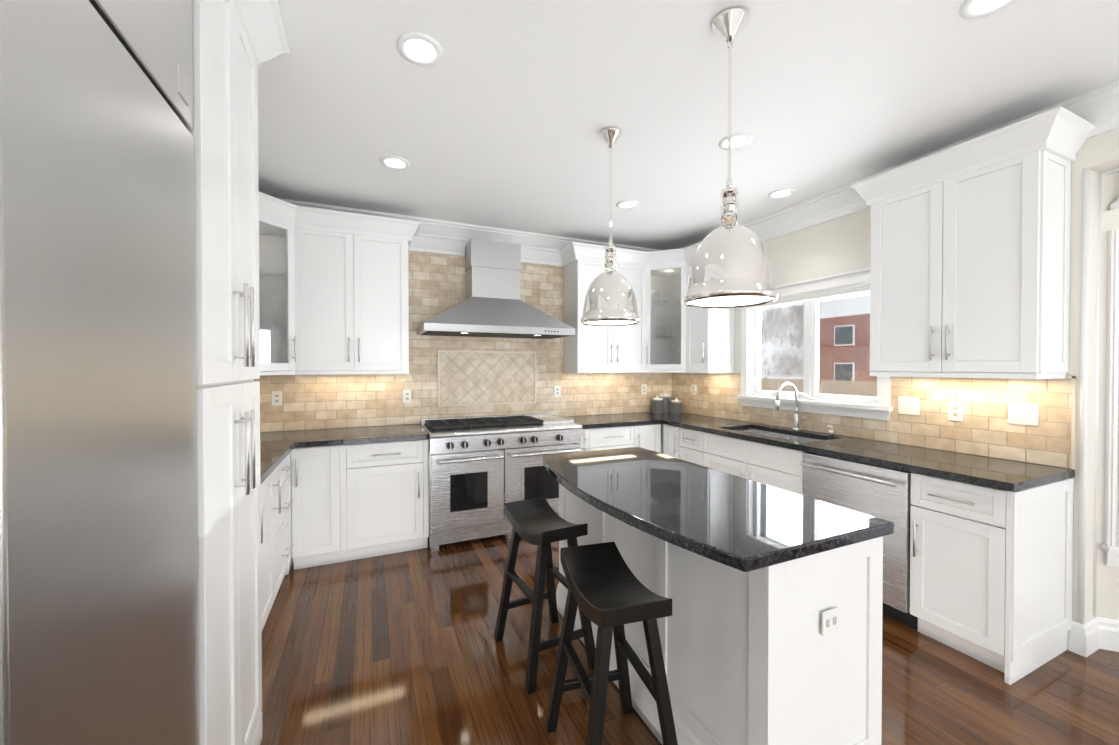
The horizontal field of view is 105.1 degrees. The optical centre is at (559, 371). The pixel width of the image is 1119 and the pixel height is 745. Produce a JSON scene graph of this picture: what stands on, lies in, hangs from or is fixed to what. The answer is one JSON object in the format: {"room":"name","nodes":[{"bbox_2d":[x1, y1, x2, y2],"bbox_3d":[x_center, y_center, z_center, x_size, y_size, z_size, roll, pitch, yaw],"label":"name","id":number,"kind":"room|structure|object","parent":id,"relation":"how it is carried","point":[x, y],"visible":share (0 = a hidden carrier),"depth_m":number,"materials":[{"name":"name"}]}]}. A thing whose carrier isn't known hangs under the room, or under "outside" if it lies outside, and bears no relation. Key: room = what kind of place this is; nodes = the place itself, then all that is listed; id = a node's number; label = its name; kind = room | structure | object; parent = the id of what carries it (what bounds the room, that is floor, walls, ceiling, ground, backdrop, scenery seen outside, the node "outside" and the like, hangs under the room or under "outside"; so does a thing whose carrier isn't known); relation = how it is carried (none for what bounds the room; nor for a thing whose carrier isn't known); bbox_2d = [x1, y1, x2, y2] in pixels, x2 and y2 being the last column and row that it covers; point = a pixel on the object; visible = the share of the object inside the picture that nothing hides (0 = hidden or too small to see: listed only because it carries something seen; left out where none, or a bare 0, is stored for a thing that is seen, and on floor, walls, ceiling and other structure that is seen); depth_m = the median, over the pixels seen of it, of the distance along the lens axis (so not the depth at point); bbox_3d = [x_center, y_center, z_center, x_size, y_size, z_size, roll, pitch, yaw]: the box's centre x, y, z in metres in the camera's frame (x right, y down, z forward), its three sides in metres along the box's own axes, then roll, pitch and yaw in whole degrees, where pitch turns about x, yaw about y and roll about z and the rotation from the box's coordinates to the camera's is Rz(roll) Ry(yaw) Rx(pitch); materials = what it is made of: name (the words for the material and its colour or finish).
{"room":"kitchen","nodes":[
{"label":"kitchen","id":0,"kind":"room"},
{"bbox_2d":[295,220,362,374],"bbox_3d":[-1.838,-0.534,3.392,0.503,1.120,0.356,0,1,-24],"label":"upper cabinet","id":1,"kind":"object","parent":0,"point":[328,257],"depth_m":3.27,"materials":[{"name":"white wood"}]},
{"bbox_2d":[258,0,1118,249],"bbox_3d":[2.242,-1.348,-1.281,5.610,0.100,12.520,0,1,-24],"label":"ceiling","id":2,"kind":"structure","parent":0,"point":[502,113],"depth_m":2.09,"materials":[{"name":"white paint"}]},
{"bbox_2d":[380,156,409,169],"bbox_3d":[-1.054,-1.333,2.748,0.184,0.008,0.184,0,1,-24],"label":"recessed light","id":3,"kind":"object","parent":2,"relation":"in","point":[395,162],"visible":1,"depth_m":2.74,"materials":[{"name":"white"}]},
{"bbox_2d":[397,32,442,66],"bbox_3d":[-0.575,-1.323,1.768,0.184,0.008,0.184,0,1,-24],"label":"recessed light","id":4,"kind":"object","parent":2,"relation":"in","point":[419,49],"visible":1,"depth_m":1.76,"materials":[{"name":"white"}]},
{"bbox_2d":[581,127,640,325],"bbox_3d":[0.295,-0.801,2.412,0.354,1.065,0.336,0,1,-24],"label":"pendant light","id":5,"kind":"object","parent":2,"relation":"hanging from","point":[610,299],"visible":1,"depth_m":2.32,"materials":[{"name":"silver metal"}]},
{"bbox_2d":[616,200,638,208],"bbox_3d":[0.549,-1.340,3.450,0.184,0.008,0.184,0,1,-24],"label":"recessed light","id":6,"kind":"object","parent":2,"relation":"in","point":[627,204],"visible":1,"depth_m":3.45,"materials":[{"name":"white"}]},
{"bbox_2d":[683,6,777,307],"bbox_3d":[0.654,-0.793,1.630,0.354,1.065,0.336,0,1,-24],"label":"pendant light","id":7,"kind":"object","parent":2,"relation":"hanging from","point":[731,267],"visible":1,"depth_m":1.54,"materials":[{"name":"silver metal"}]},
{"bbox_2d":[719,133,752,149],"bbox_3d":[1.025,-1.331,2.490,0.184,0.008,0.184,0,1,-24],"label":"recessed light","id":8,"kind":"object","parent":2,"relation":"in","point":[740,140],"visible":0.9,"depth_m":2.49,"materials":[{"name":"white"}]},
{"bbox_2d":[768,188,794,198],"bbox_3d":[1.674,-1.338,3.233,0.184,0.008,0.184,0,1,-24],"label":"recessed light","id":9,"kind":"object","parent":2,"relation":"in","point":[781,193],"visible":1,"depth_m":3.23,"materials":[{"name":"white"}]},
{"bbox_2d":[959,0,1017,18],"bbox_3d":[1.540,-1.321,1.516,0.184,0.008,0.184,0,1,-24],"label":"recessed light","id":10,"kind":"object","parent":2,"relation":"in","point":[973,9],"visible":1,"depth_m":1.56,"materials":[{"name":"white"}]},
{"bbox_2d":[260,535,1118,744],"bbox_3d":[2.242,1.492,-1.252,5.610,0.100,12.520,0,1,-24],"label":"floor","id":11,"kind":"structure","parent":0,"point":[403,648],"depth_m":1.97,"materials":[{"name":"brown wood"}]},
{"bbox_2d":[0,0,199,744],"bbox_3d":[-0.951,0.206,0.380,0.803,2.440,1.220,0,1,-24],"label":"fridge","id":12,"kind":"object","parent":11,"relation":"on","point":[99,631],"visible":1,"depth_m":0.68,"materials":[{"name":"silver metal"}]},
{"bbox_2d":[187,0,298,744],"bbox_3d":[-1.063,0.054,0.654,0.828,2.738,2.084,0,1,-24],"label":"tall cabinet","id":13,"kind":"object","parent":11,"relation":"on","point":[248,477],"depth_m":1.35,"materials":[{"name":"white wood"}]},
{"bbox_2d":[299,444,302,568],"bbox_3d":[-1.975,0.966,2.542,0.687,0.876,0.650,0,1,-24],"label":"base cabinet","id":14,"kind":"object","parent":11,"relation":"on","point":[300,445],"depth_m":2.96,"materials":[{"name":"white wood"}]},
{"bbox_2d":[303,444,350,567],"bbox_3d":[-1.809,0.959,3.288,0.340,0.876,0.618,0,1,-24],"label":"base cabinet","id":15,"kind":"object","parent":11,"relation":"on","point":[326,540],"depth_m":3.03,"materials":[{"name":"white wood"}]},
{"bbox_2d":[347,440,428,559],"bbox_3d":[-1.413,0.957,3.464,0.608,0.876,0.618,0,1,-24],"label":"base cabinet","id":16,"kind":"object","parent":11,"relation":"on","point":[388,484],"depth_m":3.20,"materials":[{"name":"white wood"}]},
{"bbox_2d":[299,424,428,447],"bbox_3d":[-1.830,0.502,3.256,1.536,0.038,0.636,0,1,-24],"label":"countertop","id":17,"kind":"structure","parent":16,"relation":"on","point":[318,438],"depth_m":3.22,"materials":[{"name":"black stone"}]},
{"bbox_2d":[421,412,581,551],"bbox_3d":[-0.513,0.909,3.794,1.294,0.965,0.724,0,1,-24],"label":"range","id":18,"kind":"object","parent":11,"relation":"on","point":[484,469],"visible":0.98,"depth_m":3.47,"materials":[{"name":"silver metal"}]},
{"bbox_2d":[494,497,595,694],"bbox_3d":[-0.080,1.057,2.143,0.367,0.702,0.460,0,1,-28],"label":"stool","id":19,"kind":"object","parent":11,"relation":"on","point":[542,524],"visible":0.92,"depth_m":2.07,"materials":[{"name":"black wood"}]},
{"bbox_2d":[580,428,626,451],"bbox_3d":[0.365,0.949,4.254,0.599,0.876,0.618,0,1,-24],"label":"base cabinet","id":20,"kind":"object","parent":11,"relation":"on","point":[593,439],"depth_m":3.93,"materials":[{"name":"white wood"}]},
{"bbox_2d":[566,412,694,427],"bbox_3d":[0.753,0.491,4.405,1.508,0.038,0.636,0,1,-24],"label":"countertop","id":21,"kind":"structure","parent":20,"relation":"on","point":[625,420],"depth_m":4.20,"materials":[{"name":"black stone"}]},
{"bbox_2d":[652,395,662,413],"bbox_3d":[1.092,0.366,4.781,0.120,0.202,0.120,0,1,-24],"label":"canister","id":22,"kind":"object","parent":21,"relation":"on","point":[657,404],"visible":1,"depth_m":4.73,"materials":[{"name":"silver metal"}]},
{"bbox_2d":[659,391,670,412],"bbox_3d":[1.191,0.346,4.841,0.128,0.242,0.128,0,1,-24],"label":"canister","id":23,"kind":"object","parent":21,"relation":"on","point":[666,401],"visible":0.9,"depth_m":4.78,"materials":[{"name":"silver metal"}]},
{"bbox_2d":[671,397,680,413],"bbox_3d":[1.294,0.379,4.745,0.108,0.177,0.108,0,1,-24],"label":"canister","id":24,"kind":"object","parent":21,"relation":"on","point":[676,406],"visible":1,"depth_m":4.70,"materials":[{"name":"silver metal"}]},
{"bbox_2d":[545,542,677,744],"bbox_3d":[0.179,1.063,1.536,0.367,0.702,0.460,0,1,-16],"label":"stool","id":25,"kind":"object","parent":11,"relation":"on","point":[609,593],"visible":1,"depth_m":1.49,"materials":[{"name":"black wood"}]},
{"bbox_2d":[627,424,658,452],"bbox_3d":[0.730,0.948,4.376,0.405,0.876,0.692,0,1,-24],"label":"base cabinet","id":26,"kind":"object","parent":11,"relation":"on","point":[646,436],"depth_m":4.12,"materials":[{"name":"white wood"}]},
{"bbox_2d":[659,424,682,459],"bbox_3d":[1.313,0.950,4.176,0.688,0.876,0.335,0,1,-24],"label":"base cabinet","id":27,"kind":"object","parent":11,"relation":"on","point":[670,435],"depth_m":4.08,"materials":[{"name":"white wood"}]},
{"bbox_2d":[683,428,762,466],"bbox_3d":[1.454,0.952,3.951,0.613,0.876,0.429,0,1,-24],"label":"base cabinet","id":28,"kind":"object","parent":11,"relation":"on","point":[697,446],"depth_m":3.56,"materials":[{"name":"white wood"}]},
{"bbox_2d":[663,416,762,431],"bbox_3d":[1.406,0.495,4.016,0.631,0.038,0.605,0,1,-24],"label":"countertop","id":29,"kind":"structure","parent":28,"relation":"on","point":[696,423],"depth_m":3.90,"materials":[{"name":"black stone"}]},
{"bbox_2d":[556,487,893,744],"bbox_3d":[0.532,0.972,1.971,0.554,0.876,1.474,0,1,-24],"label":"kitchen island","id":30,"kind":"object","parent":11,"relation":"on","point":[770,630],"depth_m":1.36,"materials":[{"name":"white wood"}]},
{"bbox_2d":[542,447,893,582],"bbox_3d":[0.451,0.514,1.931,0.783,0.039,1.474,0,1,-24],"label":"island countertop","id":31,"kind":"structure","parent":30,"relation":"on","point":[721,526],"depth_m":1.55,"materials":[{"name":"black stone"}]},
{"bbox_2d":[707,452,802,494],"bbox_3d":[1.692,1.066,3.416,0.613,0.660,0.982,0,1,-24],"label":"base cabinet","id":32,"kind":"object","parent":11,"relation":"on","point":[768,468],"depth_m":3.11,"materials":[{"name":"white wood"}]},
{"bbox_2d":[775,382,806,430],"bbox_3d":[1.855,0.285,3.429,0.239,0.391,0.118,0,1,-24],"label":"faucet","id":33,"kind":"object","parent":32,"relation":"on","point":[797,419],"visible":1,"depth_m":3.47,"materials":[{"name":"silver metal"}]},
{"bbox_2d":[801,452,917,629],"bbox_3d":[1.981,0.967,2.668,0.677,0.872,0.606,0,1,-24],"label":"dishwasher","id":34,"kind":"object","parent":11,"relation":"on","point":[881,492],"visible":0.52,"depth_m":2.39,"materials":[{"name":"silver metal"}]},
{"bbox_2d":[910,472,1073,684],"bbox_3d":[2.223,0.970,2.223,0.613,0.876,0.395,0,1,-24],"label":"base cabinet","id":35,"kind":"object","parent":11,"relation":"on","point":[991,569],"depth_m":2.06,"materials":[{"name":"white wood"}]},
{"bbox_2d":[791,436,1074,491],"bbox_3d":[2.074,0.510,2.513,0.631,0.038,1.085,0,1,-24],"label":"countertop","id":36,"kind":"structure","parent":35,"relation":"on","point":[988,472],"depth_m":2.29,"materials":[{"name":"black stone"}]},
{"bbox_2d":[735,429,821,441],"bbox_3d":[1.695,0.614,3.377,0.428,0.184,0.808,0,1,-24],"label":"sink","id":37,"kind":"object","parent":36,"relation":"in","point":[780,435],"visible":0.04,"depth_m":3.57,"materials":[{"name":"silver metal"}]},
{"bbox_2d":[826,425,833,435],"bbox_3d":[2.030,0.445,3.218,0.066,0.077,0.034,0,1,-24],"label":"soap dispenser","id":38,"kind":"object","parent":36,"relation":"on","point":[830,432],"visible":0.98,"depth_m":3.21,"materials":[{"name":"silver metal"}]},
{"bbox_2d":[709,129,1118,621],"bbox_3d":[4.302,0.063,-0.350,1.100,2.740,12.520,0,1,-24],"label":"wall","id":39,"kind":"structure","parent":0,"point":[832,247],"depth_m":2.17,"materials":[{"name":"white paint"}]},
{"bbox_2d":[272,391,281,405],"bbox_3d":[-2.251,0.218,3.412,0.070,0.115,0.007,0,1,-24],"label":"electrical outlet plate","id":40,"kind":"object","parent":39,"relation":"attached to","point":[276,395],"depth_m":3.41,"materials":[{"name":"white plastic"}]},
{"bbox_2d":[363,228,410,373],"bbox_3d":[-1.511,-0.536,3.556,0.465,1.120,0.323,0,1,-24],"label":"upper cabinet","id":41,"kind":"object","parent":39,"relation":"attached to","point":[385,254],"depth_m":3.44,"materials":[{"name":"white wood"}]},
{"bbox_2d":[403,390,410,402],"bbox_3d":[-1.356,0.224,3.810,0.070,0.115,0.007,0,1,-24],"label":"electrical outlet plate","id":42,"kind":"object","parent":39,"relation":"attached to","point":[406,393],"depth_m":3.81,"materials":[{"name":"white plastic"}]},
{"bbox_2d":[417,239,574,338],"bbox_3d":[-0.567,-0.742,3.855,1.315,0.844,0.541,0,1,-24],"label":"range hood","id":43,"kind":"object","parent":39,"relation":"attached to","point":[492,305],"visible":0.96,"depth_m":3.80,"materials":[{"name":"silver metal"}]},
{"bbox_2d":[554,386,560,396],"bbox_3d":[-0.022,0.208,4.403,0.070,0.115,0.007,0,1,-24],"label":"electrical outlet plate","id":44,"kind":"object","parent":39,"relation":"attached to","point":[557,389],"depth_m":4.40,"materials":[{"name":"white plastic"}]},
{"bbox_2d":[563,256,606,372],"bbox_3d":[0.318,-0.544,4.369,0.459,1.120,0.323,0,1,-24],"label":"upper cabinet","id":45,"kind":"object","parent":39,"relation":"attached to","point":[585,351],"depth_m":4.20,"materials":[{"name":"white wood"}]},
{"bbox_2d":[607,260,654,372],"bbox_3d":[0.654,-0.545,4.500,0.499,1.120,0.356,0,1,-24],"label":"upper cabinet","id":46,"kind":"object","parent":39,"relation":"attached to","point":[626,345],"depth_m":4.39,"materials":[{"name":"white wood"}]},
{"bbox_2d":[641,384,646,394],"bbox_3d":[0.956,0.207,4.838,0.070,0.115,0.007,0,1,-24],"label":"electrical outlet plate","id":47,"kind":"object","parent":39,"relation":"attached to","point":[643,386],"depth_m":4.83,"materials":[{"name":"white plastic"}]},
{"bbox_2d":[254,251,1075,469],"bbox_3d":[-0.038,-0.304,2.689,4.360,1.586,3.132,0,1,-24],"label":"backsplash","id":48,"kind":"structure","parent":39,"relation":"attached to","point":[453,376],"depth_m":3.83,"materials":[{"name":"beige tile"}]},
{"bbox_2d":[647,256,682,363],"bbox_3d":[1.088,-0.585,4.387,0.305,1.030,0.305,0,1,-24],"label":"upper cabinet","id":49,"kind":"object","parent":39,"relation":"attached to","point":[665,274],"depth_m":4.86,"materials":[{"name":"white"}]},
{"bbox_2d":[691,384,695,394],"bbox_3d":[1.461,0.203,4.658,0.008,0.115,0.070,0,1,-24],"label":"electrical outlet plate","id":50,"kind":"object","parent":39,"relation":"attached to","point":[693,387],"depth_m":4.66,"materials":[{"name":"white plastic"}]},
{"bbox_2d":[278,80,1118,251],"bbox_3d":[1.023,-1.062,1.464,5.310,0.525,6.220,0,1,-24],"label":"crown molding","id":51,"kind":"structure","parent":39,"relation":"attached to","point":[1098,108],"depth_m":3.43,"materials":[{"name":"white wood"}]},
{"bbox_2d":[679,256,734,372],"bbox_3d":[1.459,-0.543,4.241,0.356,1.120,0.367,0,1,-24],"label":"upper cabinet","id":52,"kind":"object","parent":39,"relation":"attached to","point":[708,333],"depth_m":4.13,"materials":[{"name":"white wood"}]},
{"bbox_2d":[737,267,892,420],"bbox_3d":[2.038,-0.202,3.505,0.204,1.063,1.300,0,1,-24],"label":"window","id":53,"kind":"structure","parent":39,"relation":"in","point":[810,293],"depth_m":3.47,"materials":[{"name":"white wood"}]},
{"bbox_2d":[898,396,919,414],"bbox_3d":[2.283,0.227,2.803,0.012,0.115,0.118,0,1,-24],"label":"electrical outlet plate","id":54,"kind":"object","parent":39,"relation":"attached to","point":[906,405],"depth_m":2.80,"materials":[{"name":"white plastic"}]},
{"bbox_2d":[948,401,962,420],"bbox_3d":[2.385,0.242,2.581,0.008,0.115,0.070,0,1,-24],"label":"electrical outlet plate","id":55,"kind":"object","parent":39,"relation":"attached to","point":[955,409],"depth_m":2.58,"materials":[{"name":"white plastic"}]},
{"bbox_2d":[867,136,1077,378],"bbox_3d":[2.277,-0.525,2.443,0.323,1.120,0.758,0,1,-24],"label":"upper cabinet","id":56,"kind":"object","parent":39,"relation":"attached to","point":[969,258],"depth_m":2.25,"materials":[{"name":"white wood"}]},
{"bbox_2d":[1008,403,1038,425],"bbox_3d":[2.501,0.232,2.313,0.012,0.115,0.118,0,1,-24],"label":"electrical outlet plate","id":57,"kind":"object","parent":39,"relation":"attached to","point":[1023,413],"depth_m":2.31,"materials":[{"name":"white plastic"}]},
{"bbox_2d":[1068,167,1118,656],"bbox_3d":[3.169,0.205,1.938,0.930,2.410,0.819,0,1,-24],"label":"door frame","id":58,"kind":"structure","parent":39,"relation":"attached to","point":[1093,634],"depth_m":2.09,"materials":[{"name":"white wood"}]},
{"bbox_2d":[1102,229,1118,566],"bbox_3d":[3.279,0.140,2.002,1.090,1.690,0.140,0,1,21],"label":"window","id":59,"kind":"structure","parent":39,"relation":"in","point":[1110,546],"depth_m":2.15,"materials":[{"name":"white"}]}
]}

